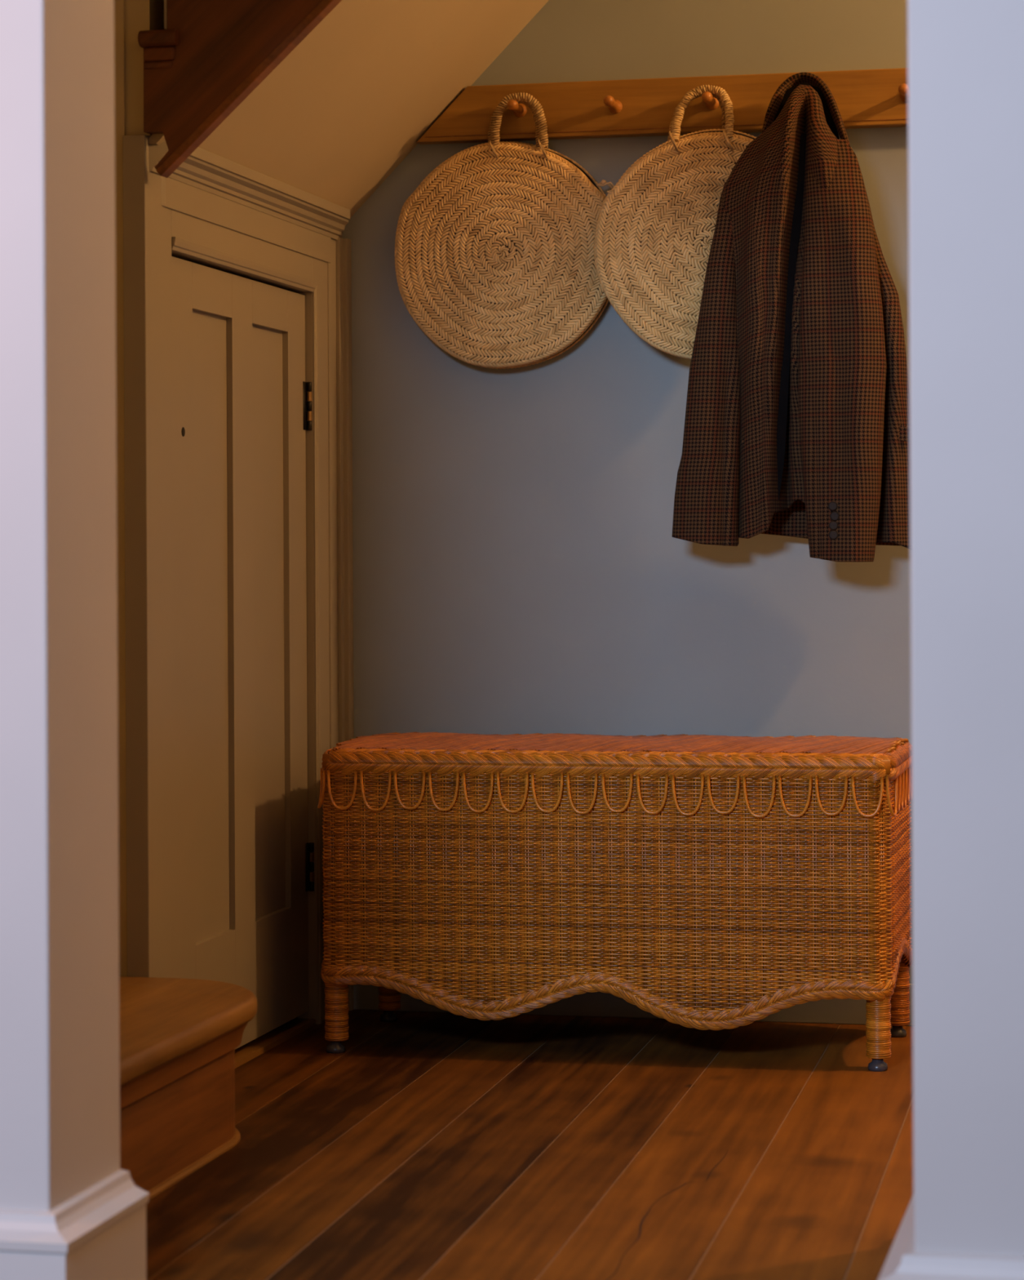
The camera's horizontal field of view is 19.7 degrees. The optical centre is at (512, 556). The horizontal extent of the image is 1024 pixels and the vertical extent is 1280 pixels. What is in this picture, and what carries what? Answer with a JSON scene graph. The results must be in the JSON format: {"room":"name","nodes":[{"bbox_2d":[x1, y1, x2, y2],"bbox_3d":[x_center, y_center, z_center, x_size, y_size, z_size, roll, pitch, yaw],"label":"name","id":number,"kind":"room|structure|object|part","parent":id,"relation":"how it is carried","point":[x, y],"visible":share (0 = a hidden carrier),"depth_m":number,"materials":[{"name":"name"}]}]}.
{"room":"entrance hallway","nodes":[
{"label":"entrance hallway","id":0,"kind":"room"},
{"bbox_2d":[114,0,164,977],"bbox_3d":[-0.655,-0.407,4.517,0.238,2.500,0.076,0,0,13],"label":"wall","id":1,"kind":"structure","parent":0,"point":[131,17],"depth_m":4.46,"materials":[{"name":"paint"}]},
{"bbox_2d":[122,134,342,1024],"bbox_3d":[-0.447,0.103,4.972,0.039,1.478,1.074,0,0,13],"label":"door casing","id":2,"kind":"structure","parent":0,"point":[157,208],"depth_m":4.51,"materials":[{"name":"beige paint"}]},
{"bbox_2d":[171,256,314,1049],"bbox_3d":[-0.461,0.175,4.943,0.043,1.286,0.765,0,0,13],"label":"door","id":3,"kind":"structure","parent":2,"relation":"in","point":[243,880],"depth_m":4.93,"materials":[{"name":"beige paint"}]},
{"bbox_3d":[-0.503,0.112,4.801,0.018,1.016,0.204,0,0,13],"label":"panel","id":4,"kind":"part","parent":3,"relation":"part of","materials":[{"name":"beige paint"}]},
{"bbox_3d":[-0.434,0.112,5.107,0.018,1.016,0.207,0,0,13],"label":"panel","id":5,"kind":"part","parent":3,"relation":"part of","materials":[{"name":"beige paint"}]},
{"bbox_2d":[148,135,350,239],"bbox_3d":[-0.420,-0.610,4.962,0.031,0.054,1.035,0,0,13],"label":"trim","id":6,"kind":"structure","parent":2,"relation":"attached to","point":[204,170],"depth_m":4.92,"materials":[{"name":"beige paint"}]},
{"bbox_2d":[235,1017,315,1068],"bbox_3d":[-0.465,0.837,4.940,0.058,0.010,0.762,0,0,13],"label":"trim","id":7,"kind":"structure","parent":2,"relation":"attached to","point":[262,1044],"depth_m":5.09,"materials":[{"name":"brown wood"}]},
{"bbox_2d":[336,237,354,1010],"bbox_3d":[-0.308,0.127,5.469,0.018,1.430,0.042,0,0,13],"label":"trim","id":8,"kind":"structure","parent":2,"relation":"attached to","point":[344,250],"depth_m":5.46,"materials":[{"name":"beige paint"}]},
{"bbox_2d":[148,0,549,217],"bbox_3d":[0.061,-1.143,4.864,1.034,1.034,1.057,0,0,13],"label":"ceiling","id":9,"kind":"structure","parent":0,"point":[340,113],"depth_m":5.02,"materials":[{"name":"paint"}]},
{"bbox_2d":[137,0,342,177],"bbox_3d":[-0.002,-1.083,4.852,0.906,1.018,1.092,0,0,13],"label":"staircase","id":10,"kind":"structure","parent":9,"relation":"attached to","point":[208,56],"depth_m":4.41,"materials":[{"name":"brown wood"}]},
{"bbox_3d":[-0.527,-0.748,4.439,0.050,0.033,0.031,0,0,13],"label":"nosing moulding","id":11,"kind":"part","parent":10,"relation":"part of","materials":[{"name":"brown wood"}]},
{"bbox_2d":[0,0,1023,1256],"bbox_3d":[0.255,-0.001,3.354,4.220,1.680,0.715,0,0,13],"label":"wall","id":12,"kind":"structure","parent":0,"point":[966,58],"depth_m":2.96,"materials":[{"name":"paint"}]},
{"bbox_2d":[0,1168,149,1279],"bbox_3d":[-1.149,0.775,3.401,1.452,0.142,0.254,0,0,13],"label":"baseboard","id":13,"kind":"structure","parent":12,"relation":"attached to","point":[100,1233],"depth_m":3.19,"materials":[{"name":"paint"}]},
{"bbox_2d":[878,1193,1023,1279],"bbox_3d":[1.369,0.762,3.086,1.896,0.142,0.749,0,0,13],"label":"baseboard","id":14,"kind":"structure","parent":12,"relation":"attached to","point":[902,1263],"depth_m":2.94,"materials":[{"name":"paint"}]},
{"bbox_2d":[146,1009,914,1279],"bbox_3d":[0.204,0.854,2.113,3.940,0.030,6.620,0,0,12],"label":"floor","id":15,"kind":"structure","parent":0,"point":[802,1214],"depth_m":4.11,"materials":[{"name":"brown wood"}]},
{"bbox_2d":[119,976,257,1199],"bbox_3d":[-0.662,0.739,3.955,0.457,0.210,1.002,0,0,13],"label":"step","id":16,"kind":"structure","parent":15,"relation":"on","point":[179,1037],"depth_m":4.03,"materials":[{"name":"brown wood"}]},
{"bbox_3d":[-0.669,0.687,3.954,0.445,0.038,0.998,0,0,13],"label":"scotia moulding","id":17,"kind":"part","parent":16,"relation":"part of","materials":[{"name":"brown wood"}]},
{"bbox_2d":[317,732,912,1071],"bbox_3d":[0.188,0.576,5.080,0.983,0.526,0.420,0,0,13],"label":"bench","id":18,"kind":"object","parent":15,"relation":"on","point":[699,882],"visible":0.99,"depth_m":4.89,"materials":[{"name":"wicker"}]},
{"bbox_3d":[-0.298,0.672,5.013,0.042,0.300,0.042,0,0,13],"label":"leg","id":19,"kind":"part","parent":18,"relation":"part of","materials":[{"name":"wicker"}]},
{"bbox_3d":[-0.223,0.671,5.349,0.042,0.300,0.042,0,0,13],"label":"leg","id":20,"kind":"part","parent":18,"relation":"part of","materials":[{"name":"wicker"}]},
{"bbox_3d":[0.189,0.334,5.079,0.957,0.042,0.392,0,0,13],"label":"lid","id":21,"kind":"part","parent":18,"relation":"part of","materials":[{"name":"wicker"}]},
{"bbox_3d":[0.597,0.667,4.811,0.042,0.300,0.042,0,0,13],"label":"leg","id":22,"kind":"part","parent":18,"relation":"part of","materials":[{"name":"wicker"}]},
{"bbox_3d":[0.673,0.666,5.147,0.042,0.300,0.042,0,0,13],"label":"leg","id":23,"kind":"part","parent":18,"relation":"part of","materials":[{"name":"wicker"}]},
{"bbox_2d":[342,0,912,983],"bbox_3d":[0.834,-0.459,5.294,3.900,2.650,0.120,0,0,13],"label":"wall","id":24,"kind":"structure","parent":0,"point":[519,567],"depth_m":5.39,"materials":[{"name":"grey paint"}]},
{"bbox_2d":[353,983,912,1026],"bbox_3d":[1.168,0.796,5.152,2.999,0.075,0.012,0,0,13],"label":"baseboard","id":25,"kind":"structure","parent":24,"relation":"attached to","point":[597,1004],"depth_m":5.37,"materials":[{"name":"grey paint"}]},
{"bbox_2d":[417,67,908,144],"bbox_3d":[0.923,-0.817,5.157,2.263,0.100,0.106,0,0,13],"label":"peg rail","id":26,"kind":"object","parent":24,"relation":"attached to","point":[864,98],"visible":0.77,"depth_m":5.33,"materials":[{"name":"brown wood"}]},
{"bbox_2d":[395,92,614,368],"bbox_3d":[-0.010,-0.591,5.378,0.419,0.497,0.074,0,0,13],"label":"bag","id":27,"kind":"object","parent":26,"relation":"hanging from","point":[495,262],"visible":0.98,"depth_m":5.35,"materials":[{"name":"wicker"}]},
{"bbox_3d":[0.005,-0.788,5.370,0.108,0.103,0.026,0,0,13],"label":"handle","id":28,"kind":"part","parent":27,"relation":"part of","materials":[{"name":"wicker"}]},
{"bbox_3d":[0.012,-0.789,5.348,0.107,0.102,0.026,0,0,13],"label":"handle","id":29,"kind":"part","parent":27,"relation":"part of","materials":[{"name":"wicker"}]},
{"bbox_3d":[-0.004,-0.552,5.405,0.418,0.418,0.017,0,0,13],"label":"panel","id":30,"kind":"part","parent":27,"relation":"part of","materials":[{"name":"wicker"}]},
{"bbox_2d":[594,84,756,359],"bbox_3d":[0.353,-0.594,5.253,0.415,0.496,0.084,0,0,13],"label":"bag","id":31,"kind":"object","parent":26,"relation":"hanging from","point":[655,228],"visible":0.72,"depth_m":5.24,"materials":[{"name":"wicker"}]},
{"bbox_3d":[0.353,-0.553,5.254,0.414,0.414,0.018,0,0,13],"label":"panel","id":32,"kind":"part","parent":31,"relation":"part of","materials":[{"name":"wicker"}]},
{"bbox_3d":[0.336,-0.787,5.276,0.114,0.107,0.047,0,0,13],"label":"handle","id":33,"kind":"part","parent":31,"relation":"part of","materials":[{"name":"wicker"}]},
{"bbox_3d":[0.341,-0.788,5.247,0.114,0.108,0.061,0,0,13],"label":"handle","id":34,"kind":"part","parent":31,"relation":"part of","materials":[{"name":"wicker"}]},
{"bbox_2d":[671,71,910,561],"bbox_3d":[0.489,-0.421,5.161,0.430,0.863,0.192,0,0,13],"label":"jacket","id":35,"kind":"object","parent":26,"relation":"hanging from","point":[797,419],"visible":0.99,"depth_m":5.11,"materials":[{"name":"brown fabric"}]},
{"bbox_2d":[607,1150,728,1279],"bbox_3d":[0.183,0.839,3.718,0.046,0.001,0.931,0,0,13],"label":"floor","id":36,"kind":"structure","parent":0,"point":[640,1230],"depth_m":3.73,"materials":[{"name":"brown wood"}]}
]}

